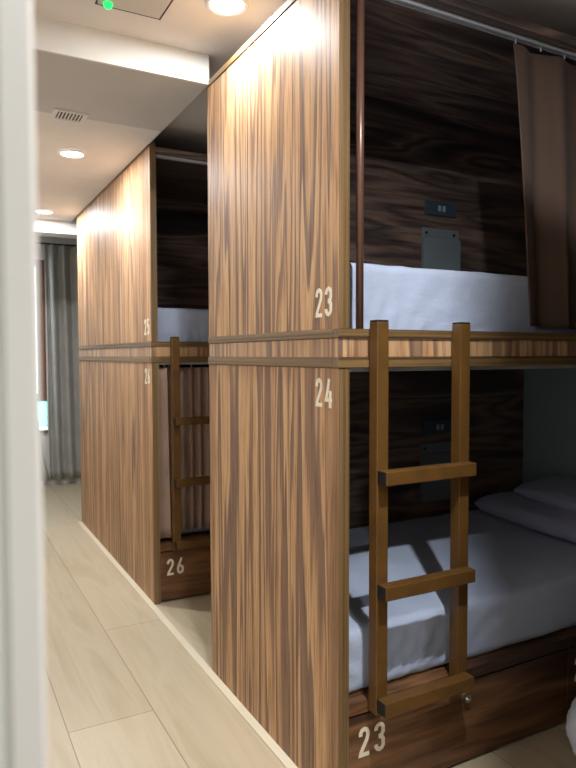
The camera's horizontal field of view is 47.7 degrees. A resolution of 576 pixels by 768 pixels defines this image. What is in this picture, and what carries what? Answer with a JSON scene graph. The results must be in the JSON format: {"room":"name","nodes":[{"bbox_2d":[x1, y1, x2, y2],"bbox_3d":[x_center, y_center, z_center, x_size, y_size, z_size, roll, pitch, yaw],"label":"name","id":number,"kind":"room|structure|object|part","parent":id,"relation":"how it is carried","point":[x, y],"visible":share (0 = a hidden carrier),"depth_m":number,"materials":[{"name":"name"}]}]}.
{"room":"dormitory","nodes":[
{"label":"dormitory","id":0,"kind":"room"},
{"bbox_2d":[38,236,76,476],"bbox_3d":[-2.101,-0.242,6.996,2.844,2.554,0.120,-1,3,-28],"label":"wall","id":1,"kind":"structure","parent":0,"point":[41,247],"depth_m":6.73,"materials":[{"name":"white paint"}]},
{"bbox_2d":[38,260,46,426],"bbox_3d":[-2.815,-0.390,6.583,0.695,1.750,0.060,-1,3,-28],"label":"window","id":2,"kind":"structure","parent":1,"relation":"in","point":[41,269],"depth_m":6.71,"materials":[{"name":"white glass"}]},
{"bbox_3d":[-2.790,0.319,6.624,0.645,0.270,0.006,-1,3,-28],"label":"frosted pane","id":3,"kind":"part","parent":2,"relation":"part of","materials":[{"name":"white glass"}]},
{"bbox_2d":[38,242,76,245],"bbox_3d":[-2.513,-1.423,6.611,1.350,0.018,0.079,-1,3,-28],"label":"rail","id":4,"kind":"object","parent":1,"relation":"attached to","point":[38,242],"visible":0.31,"depth_m":6.64,"materials":[{"name":"black plastic"}]},
{"bbox_2d":[42,449,49,480],"bbox_3d":[-2.691,-0.208,6.515,0.563,2.412,0.071,-1,3,-28],"label":"window curtain","id":5,"kind":"object","parent":4,"relation":"hanging from","point":[45,475],"visible":0.02,"depth_m":6.65,"materials":[{"name":"grey fabric"}]},
{"bbox_2d":[45,244,80,479],"bbox_3d":[-2.174,-0.222,6.793,0.632,2.412,0.091,-1,3,-28],"label":"window curtain","id":6,"kind":"object","parent":4,"relation":"hanging from","point":[61,262],"visible":0.55,"depth_m":6.72,"materials":[{"name":"grey fabric"}]},
{"bbox_2d":[42,477,80,485],"bbox_3d":[-2.064,1.001,6.993,2.838,0.070,0.014,-1,3,-28],"label":"baseboard","id":7,"kind":"structure","parent":1,"relation":"attached to","point":[78,479],"depth_m":6.82,"materials":[{"name":"white paint"}]},
{"bbox_2d":[33,0,575,238],"bbox_3d":[-0.584,-1.373,2.867,4.150,0.060,8.700,-1,3,-28],"label":"ceiling","id":8,"kind":"structure","parent":0,"point":[189,25],"depth_m":2.40,"materials":[{"name":"paint"}]},
{"bbox_2d":[37,217,76,238],"bbox_3d":[-1.378,-1.354,5.668,2.898,0.219,0.180,-1,3,-28],"label":"trim","id":9,"kind":"structure","parent":8,"relation":"attached to","point":[45,227],"depth_m":5.32,"materials":[{"name":"white paint"}]},
{"bbox_2d":[35,111,160,221],"bbox_3d":[-1.617,-1.335,4.052,0.948,0.115,2.438,-1,3,-28],"label":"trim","id":10,"kind":"structure","parent":8,"relation":"attached to","point":[66,186],"depth_m":3.66,"materials":[{"name":"paint"}]},
{"bbox_2d":[37,209,53,213],"bbox_3d":[-1.861,-1.311,4.966,0.148,0.008,0.148,-1,3,-28],"label":"recessed light","id":11,"kind":"object","parent":10,"relation":"attached to","point":[40,211],"visible":0.77,"depth_m":4.95,"materials":[{"name":"white"}]},
{"bbox_2d":[37,211,51,213],"bbox_3d":[-1.861,-1.312,4.966,0.117,0.003,0.117,-1,3,-28],"label":"diffuser","id":12,"kind":"object","parent":11,"relation":"attached to","point":[40,212],"depth_m":4.98,"materials":[{"name":"white plastic"}]},
{"bbox_2d":[58,149,85,157],"bbox_3d":[-1.175,-1.251,3.548,0.148,0.008,0.148,-1,3,-28],"label":"recessed light","id":13,"kind":"object","parent":10,"relation":"attached to","point":[69,153],"visible":1,"depth_m":3.53,"materials":[{"name":"white plastic"}]},
{"bbox_2d":[61,151,82,157],"bbox_3d":[-1.175,-1.251,3.548,0.117,0.003,0.117,-1,3,-28],"label":"diffuser","id":14,"kind":"object","parent":13,"relation":"attached to","point":[69,154],"depth_m":3.55,"materials":[{"name":"white plastic"}]},
{"bbox_2d":[34,50,206,131],"bbox_3d":[-0.891,-1.277,2.706,0.948,0.116,0.622,-1,3,-28],"label":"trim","id":15,"kind":"structure","parent":8,"relation":"attached to","point":[107,93],"depth_m":2.73,"materials":[{"name":"grey paint"}]},
{"bbox_2d":[50,108,88,123],"bbox_3d":[-1.003,-1.227,2.988,0.150,0.007,0.124,-1,3,-28],"label":"ceiling vent","id":16,"kind":"object","parent":15,"relation":"attached to","point":[58,114],"visible":1,"depth_m":2.98,"materials":[{"name":"paint"}]},
{"bbox_2d":[33,15,208,84],"bbox_3d":[-0.741,-1.264,2.427,0.948,0.117,0.012,-1,3,-28],"label":"trim","id":17,"kind":"structure","parent":8,"relation":"attached to","point":[52,36],"depth_m":2.47,"materials":[{"name":"white paint"}]},
{"bbox_2d":[95,0,172,19],"bbox_3d":[-0.503,-1.307,2.191,0.232,0.032,0.262,-1,3,-28],"label":"access panel","id":18,"kind":"object","parent":8,"relation":"in","point":[154,9],"visible":1,"depth_m":2.26,"materials":[{"name":"grey paint"}]},
{"bbox_2d":[205,0,247,16],"bbox_3d":[-0.212,-1.313,2.260,0.148,0.008,0.148,-1,3,-28],"label":"recessed light","id":19,"kind":"object","parent":8,"relation":"in","point":[227,8],"visible":1,"depth_m":2.27,"materials":[{"name":"white plastic"}]},
{"bbox_2d":[210,0,243,13],"bbox_3d":[-0.212,-1.313,2.260,0.117,0.003,0.117,-1,3,-28],"label":"diffuser","id":20,"kind":"object","parent":19,"relation":"attached to","point":[216,6],"depth_m":2.27,"materials":[{"name":"white plastic"}]},
{"bbox_2d":[42,482,575,767],"bbox_3d":[-0.577,1.234,2.981,4.150,0.050,8.700,-1,3,-28],"label":"floor","id":21,"kind":"structure","parent":0,"point":[122,691],"depth_m":2.64,"materials":[{"name":"beige wood"}]},
{"bbox_2d":[76,142,210,604],"bbox_3d":[-0.368,-0.095,4.719,1.834,2.452,2.085,-1,3,-28],"label":"bunk bed","id":22,"kind":"object","parent":21,"relation":"on","point":[142,241],"visible":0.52,"depth_m":3.95,"materials":[{"name":"brown wood"}]},
{"bbox_3d":[-1.181,-0.771,4.304,0.032,1.016,1.994,-1,3,-28],"label":"panel","id":23,"kind":"part","parent":22,"relation":"part of","materials":[{"name":"brown wood"}]},
{"bbox_3d":[-1.177,0.499,4.360,0.032,1.300,1.994,-1,3,-28],"label":"panel","id":24,"kind":"part","parent":22,"relation":"part of","materials":[{"name":"brown wood"}]},
{"bbox_2d":[158,365,170,538],"bbox_3d":[-0.670,0.367,3.529,0.066,0.945,0.017,-1,3,-28],"label":"curtain","id":25,"kind":"object","parent":22,"relation":"hanging from","point":[164,471],"visible":1,"depth_m":3.53,"materials":[{"name":"beige fabric"}]},
{"bbox_3d":[0.084,0.866,3.935,1.766,0.036,0.030,-1,3,-28],"label":"rail","id":26,"kind":"part","parent":22,"relation":"part of","materials":[{"name":"brown wood"}]},
{"bbox_3d":[-0.602,0.324,3.494,0.040,1.141,0.040,-1,3,-28],"label":"post","id":27,"kind":"part","parent":22,"relation":"part of","materials":[{"name":"brown wood"}]},
{"bbox_2d":[154,308,208,346],"bbox_3d":[-0.159,-0.318,4.286,1.724,0.269,0.842,-1,3,-28],"label":"mattress","id":28,"kind":"object","parent":22,"relation":"on","point":[190,325],"visible":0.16,"depth_m":3.59,"materials":[{"name":"white fabric"}]},
{"bbox_3d":[-0.375,-1.285,4.715,1.796,0.030,1.997,-1,3,-28],"label":"panel","id":29,"kind":"part","parent":22,"relation":"part of","materials":[{"name":"brown wood"}]},
{"bbox_3d":[-0.364,-0.069,4.723,1.766,2.399,0.030,-1,3,-28],"label":"panel","id":30,"kind":"part","parent":22,"relation":"part of","materials":[{"name":"brown wood"}]},
{"bbox_3d":[-0.275,1.031,3.748,0.944,0.263,0.020,-1,3,-28],"label":"drawer","id":31,"kind":"part","parent":22,"relation":"part of","materials":[{"name":"brown wood"}]},
{"bbox_2d":[167,364,209,531],"bbox_3d":[0.070,0.336,3.962,1.663,0.925,0.051,-1,3,-28],"label":"curtain","id":32,"kind":"object","parent":22,"relation":"hanging from","point":[194,381],"visible":0.06,"depth_m":3.64,"materials":[{"name":"beige fabric"}]},
{"bbox_2d":[171,527,209,535],"bbox_3d":[-0.172,0.702,4.361,1.722,0.239,0.840,-1,3,-28],"label":"mattress","id":33,"kind":"object","parent":22,"relation":"on","point":[203,528],"visible":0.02,"depth_m":3.71,"materials":[{"name":"white fabric"}]},
{"bbox_2d":[78,521,297,767],"bbox_3d":[-0.309,1.217,2.710,0.033,0.006,5.770,-1,3,-28],"label":"trim","id":34,"kind":"structure","parent":21,"relation":"on","point":[268,740],"depth_m":2.77,"materials":[{"name":"beige wood"}]},
{"bbox_2d":[206,0,575,767],"bbox_3d":[0.733,-0.008,2.677,1.834,2.452,1.088,-1,3,-28],"label":"bunk bed","id":35,"kind":"object","parent":21,"relation":"on","point":[340,133],"visible":0.92,"depth_m":2.24,"materials":[{"name":"brown wood"}]},
{"bbox_3d":[-0.080,-0.684,2.262,0.032,1.016,0.997,-1,3,-28],"label":"panel","id":36,"kind":"part","parent":35,"relation":"part of","materials":[{"name":"brown wood"}]},
{"bbox_3d":[-0.077,0.586,2.318,0.032,1.300,0.997,-1,3,-28],"label":"panel","id":37,"kind":"part","parent":35,"relation":"part of","materials":[{"name":"brown wood"}]},
{"bbox_3d":[0.262,0.392,1.890,0.040,1.141,0.040,-1,3,-28],"label":"post","id":38,"kind":"part","parent":35,"relation":"part of","materials":[{"name":"brown wood"}]},
{"bbox_3d":[0.755,0.435,3.246,0.233,0.287,0.020,-1,3,-28],"label":"metal plate","id":39,"kind":"part","parent":35,"relation":"part of","materials":[{"name":"grey metal"}]},
{"bbox_3d":[0.750,0.213,3.240,0.196,0.068,0.010,-1,3,-28],"label":"socket plate","id":40,"kind":"part","parent":35,"relation":"part of","materials":[{"name":"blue plastic"}]},
{"bbox_3d":[0.500,-0.001,3.119,1.766,2.399,0.030,-1,3,-28],"label":"panel","id":41,"kind":"part","parent":35,"relation":"part of","materials":[{"name":"brown wood"}]},
{"bbox_2d":[436,424,443,429],"bbox_3d":[0.755,0.213,3.234,0.046,0.028,0.004,-1,3,-28],"label":"outlet","id":42,"kind":"object","parent":35,"relation":"attached to","point":[438,426],"depth_m":3.24,"materials":[{"name":"white plastic"}]},
{"bbox_3d":[0.748,-0.857,3.193,0.196,0.068,0.010,-1,3,-28],"label":"socket plate","id":43,"kind":"part","parent":35,"relation":"part of","materials":[{"name":"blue plastic"}]},
{"bbox_3d":[0.752,-0.633,3.199,0.233,0.254,0.020,-1,3,-28],"label":"metal plate","id":44,"kind":"part","parent":35,"relation":"part of","materials":[{"name":"grey metal"}]},
{"bbox_2d":[438,205,445,211],"bbox_3d":[0.752,-0.857,3.187,0.046,0.028,0.004,-1,3,-28],"label":"outlet","id":45,"kind":"object","parent":35,"relation":"attached to","point":[441,208],"depth_m":3.19,"materials":[{"name":"white plastic"}]},
{"bbox_3d":[0.589,1.099,2.144,0.944,0.263,0.020,-1,3,-28],"label":"drawer","id":46,"kind":"part","parent":35,"relation":"part of","materials":[{"name":"brown wood"}]},
{"bbox_3d":[0.536,0.385,2.038,0.040,1.141,0.040,-1,3,-28],"label":"post","id":47,"kind":"part","parent":35,"relation":"part of","materials":[{"name":"brown wood"}]},
{"bbox_2d":[346,263,575,340],"bbox_3d":[0.695,-0.261,2.703,1.724,0.289,0.845,-1,3,-28],"label":"mattress","id":48,"kind":"object","parent":35,"relation":"on","point":[409,298],"visible":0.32,"depth_m":2.13,"materials":[{"name":"white fabric"}]},
{"bbox_2d":[349,509,575,692],"bbox_3d":[0.721,0.776,2.703,1.722,0.248,0.843,-1,3,-28],"label":"mattress","id":49,"kind":"object","parent":35,"relation":"on","point":[523,588],"visible":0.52,"depth_m":2.35,"materials":[{"name":"white fabric"}]},
{"bbox_2d":[474,491,575,542],"bbox_3d":[1.250,0.606,2.984,0.411,0.139,0.701,-2,3,-32],"label":"pillow","id":50,"kind":"object","parent":49,"relation":"on","point":[511,506],"visible":0.78,"depth_m":2.92,"materials":[{"name":"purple fabric"}]},
{"bbox_2d":[513,476,575,512],"bbox_3d":[1.345,0.518,2.941,0.292,0.115,0.624,-1,3,-26],"label":"pillow","id":51,"kind":"object","parent":50,"relation":"on","point":[557,491],"visible":0.97,"depth_m":3.01,"materials":[{"name":"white fabric"}]},
{"bbox_3d":[0.948,0.934,2.332,1.766,0.036,0.030,-1,3,-28],"label":"rail","id":52,"kind":"part","parent":35,"relation":"part of","materials":[{"name":"brown wood"}]},
{"bbox_3d":[0.726,-1.198,2.673,1.796,0.030,1.000,-1,3,-28],"label":"panel","id":53,"kind":"part","parent":35,"relation":"part of","materials":[{"name":"brown wood"}]},
{"bbox_2d":[513,38,575,328],"bbox_3d":[1.159,-0.684,2.419,0.940,0.969,0.052,-1,3,-28],"label":"curtain","id":54,"kind":"object","parent":35,"relation":"hanging from","point":[546,85],"visible":1,"depth_m":2.29,"materials":[{"name":"brown fabric"}]},
{"bbox_3d":[1.485,0.350,3.147,0.019,0.891,0.878,-1,3,-28],"label":"headboard","id":55,"kind":"part","parent":35,"relation":"part of","materials":[{"name":"teal plastic"}]},
{"bbox_3d":[1.366,1.079,2.562,0.812,0.263,0.020,-1,3,-28],"label":"drawer","id":56,"kind":"part","parent":35,"relation":"part of","materials":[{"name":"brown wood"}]},
{"bbox_2d":[566,697,575,755],"bbox_3d":[1.174,1.033,2.141,0.554,0.414,0.438,-1,3,-28],"label":"bundle","id":57,"kind":"object","parent":21,"relation":"on","point":[571,715],"visible":1,"depth_m":2.09,"materials":[{"name":"white fabric"}]},
{"bbox_3d":[-1.817,-0.080,3.297,0.166,2.554,6.670,-1,3,-28],"label":"wall","id":58,"kind":"structure","parent":0,"visible":0},
{"bbox_2d":[0,0,47,767],"bbox_3d":[-0.229,0.045,0.346,0.182,2.554,0.038,-1,3,-28],"label":"trim","id":59,"kind":"structure","parent":58,"relation":"attached to","point":[23,702],"depth_m":0.37,"materials":[{"name":"white paint"}]}
]}

